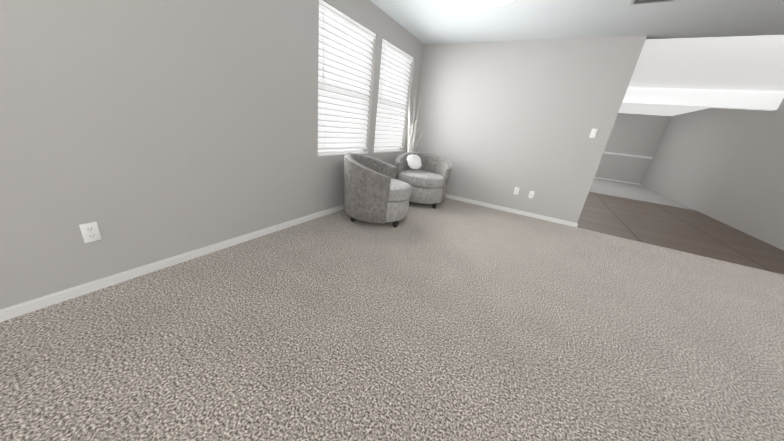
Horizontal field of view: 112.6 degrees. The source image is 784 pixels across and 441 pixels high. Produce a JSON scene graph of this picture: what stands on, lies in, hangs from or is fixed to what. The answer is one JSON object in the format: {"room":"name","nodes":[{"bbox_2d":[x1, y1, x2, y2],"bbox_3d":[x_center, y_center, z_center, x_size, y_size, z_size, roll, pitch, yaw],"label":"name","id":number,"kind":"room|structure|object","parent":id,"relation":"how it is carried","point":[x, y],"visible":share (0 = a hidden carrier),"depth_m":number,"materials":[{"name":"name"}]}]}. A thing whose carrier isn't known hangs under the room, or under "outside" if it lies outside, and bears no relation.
{"room":"living room","nodes":[
{"label":"living room","id":0,"kind":"room"},
{"bbox_2d":[0,0,423,308],"bbox_3d":[-1.916,-0.638,0.918,0.140,2.420,9.440,17,22,26],"label":"wall","id":1,"kind":"structure","parent":0,"point":[142,132],"depth_m":1.65,"materials":[{"name":"paint"}]},
{"bbox_2d":[79,222,101,242],"bbox_3d":[-1.741,0.069,1.512,0.008,0.115,0.070,17,22,26],"label":"electrical outlet","id":2,"kind":"object","parent":1,"relation":"attached to","point":[90,232],"visible":1,"depth_m":1.51,"materials":[{"name":"white plastic"}]},
{"bbox_2d":[0,204,343,321],"bbox_3d":[-1.978,0.485,1.282,0.014,0.062,9.146,17,22,26],"label":"baseboard","id":3,"kind":"structure","parent":1,"relation":"attached to","point":[19,309],"depth_m":1.73,"materials":[{"name":"white paint"}]},
{"bbox_2d":[318,0,375,156],"bbox_3d":[-0.563,-1.518,3.082,0.135,1.440,0.980,17,22,26],"label":"window blinds","id":4,"kind":"object","parent":1,"relation":"attached to","point":[345,57],"visible":0.75,"depth_m":3.00,"materials":[{"name":"white plastic"}]},
{"bbox_2d":[374,39,412,152],"bbox_3d":[-0.017,-1.793,4.003,0.135,1.440,0.950,17,22,26],"label":"window blinds","id":5,"kind":"object","parent":1,"relation":"attached to","point":[393,84],"visible":0.71,"depth_m":3.96,"materials":[{"name":"white plastic"}]},
{"bbox_2d":[0,197,783,440],"bbox_3d":[0.394,1.293,0.043,5.880,0.100,9.300,17,22,26],"label":"floor carpet","id":6,"kind":"object","parent":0,"point":[448,319],"visible":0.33,"depth_m":1.45,"materials":[{"name":"beige carpet"}]},
{"bbox_2d":[344,153,412,227],"bbox_3d":[-0.175,-0.400,3.239,0.849,0.757,0.880,8,20,3],"label":"barrel chair","id":7,"kind":"object","parent":6,"relation":"on","point":[375,191],"visible":1,"depth_m":2.94,"materials":[{"name":"grey fabric"}]},
{"bbox_2d":[407,97,421,151],"bbox_3d":[0.333,-1.257,4.498,0.260,1.604,0.246,17,22,26],"label":"decorative branches","id":8,"kind":"object","parent":6,"relation":"on","point":[409,148],"visible":0.56,"depth_m":4.44,"materials":[{"name":"plant"}]},
{"bbox_2d":[395,152,451,208],"bbox_3d":[0.470,-0.672,4.180,0.880,0.757,0.849,8,20,5],"label":"barrel chair","id":9,"kind":"object","parent":6,"relation":"on","point":[428,180],"visible":0.81,"depth_m":3.98,"materials":[{"name":"grey fabric"}]},
{"bbox_2d":[407,154,421,168],"bbox_3d":[0.365,-0.939,4.174,0.140,0.242,0.353,-16,1,41],"label":"fur pillow","id":10,"kind":"object","parent":9,"relation":"on","point":[414,161],"visible":1,"depth_m":4.09,"materials":[{"name":"white fur"}]},
{"bbox_2d":[411,36,646,222],"bbox_3d":[1.665,-1.414,4.146,2.840,2.420,0.140,17,22,26],"label":"wall","id":11,"kind":"structure","parent":0,"point":[497,122],"depth_m":3.89,"materials":[{"name":"paint"}]},
{"bbox_2d":[445,194,577,227],"bbox_3d":[1.546,-0.311,4.546,2.854,0.062,0.168,17,22,26],"label":"baseboard","id":12,"kind":"structure","parent":11,"relation":"attached to","point":[550,219],"depth_m":4.23,"materials":[{"name":"white paint"}]},
{"bbox_2d":[513,187,519,194],"bbox_3d":[1.979,-0.471,4.153,0.070,0.115,0.008,17,22,26],"label":"electrical outlet","id":13,"kind":"object","parent":11,"relation":"attached to","point":[516,190],"visible":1,"depth_m":4.15,"materials":[{"name":"white plastic"}]},
{"bbox_2d":[528,191,534,198],"bbox_3d":[2.167,-0.401,4.062,0.070,0.115,0.008,17,22,26],"label":"electrical outlet","id":14,"kind":"object","parent":11,"relation":"attached to","point":[531,194],"visible":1,"depth_m":4.06,"materials":[{"name":"white plastic"}]},
{"bbox_2d":[589,129,597,137],"bbox_3d":[2.708,-1.170,3.509,0.070,0.115,0.012,17,22,26],"label":"light switch","id":15,"kind":"object","parent":11,"relation":"attached to","point":[593,133],"visible":1,"depth_m":3.51,"materials":[{"name":"white plastic"}]},
{"bbox_2d":[370,0,783,115],"bbox_3d":[2.803,-2.151,2.795,5.880,0.120,17.980,17,22,26],"label":"ceiling","id":16,"kind":"structure","parent":0,"point":[443,21],"depth_m":3.09,"materials":[{"name":"paint"}]},
{"bbox_2d":[630,0,673,4],"bbox_3d":[2.308,-1.955,2.295,0.310,0.010,0.210,17,22,26],"label":"ceiling vent","id":17,"kind":"object","parent":16,"relation":"in","point":[636,2],"visible":0.98,"depth_m":2.36,"materials":[{"name":"white metal"}]},
{"bbox_2d":[595,113,670,183],"bbox_3d":[7.070,-3.188,10.663,5.600,2.420,0.140,17,22,26],"label":"wall","id":18,"kind":"structure","parent":0,"point":[637,134],"depth_m":9.66,"materials":[{"name":"paint"}]},
{"bbox_2d":[594,177,640,184],"bbox_3d":[7.662,-1.838,10.624,3.850,0.050,0.014,17,22,26],"label":"baseboard","id":19,"kind":"structure","parent":18,"relation":"attached to","point":[617,181],"depth_m":10.08,"materials":[{"name":"white paint"}]},
{"bbox_2d":[604,151,652,158],"bbox_3d":[8.246,-2.605,10.040,2.730,0.075,0.028,17,22,26],"label":"trim","id":20,"kind":"structure","parent":18,"relation":"attached to","point":[630,155],"depth_m":9.73,"materials":[{"name":"white wood"}]},
{"bbox_2d":[589,178,693,209],"bbox_3d":[5.864,-1.470,9.281,5.880,0.101,4.490,17,22,26],"label":"floor carpet","id":21,"kind":"object","parent":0,"point":[624,190],"visible":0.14,"depth_m":7.71,"materials":[{"name":"grey carpet"}]},
{"bbox_2d":[577,192,783,274],"bbox_3d":[3.722,-0.388,5.664,5.880,0.100,4.190,17,22,26],"label":"floor","id":22,"kind":"structure","parent":0,"point":[695,232],"depth_m":4.23,"materials":[{"name":"brown wood"}]},
{"bbox_2d":[622,87,783,110],"bbox_3d":[4.616,-2.882,5.967,5.600,0.300,0.140,17,22,26],"label":"header beam","id":23,"kind":"structure","parent":0,"point":[751,100],"depth_m":5.12,"materials":[{"name":"white paint"}]},
{"bbox_2d":[641,98,783,250],"bbox_3d":[5.147,-0.228,1.983,0.140,2.420,17.980,17,22,26],"label":"wall","id":24,"kind":"structure","parent":0,"point":[724,165],"depth_m":5.53,"materials":[{"name":"paint"}]}
]}

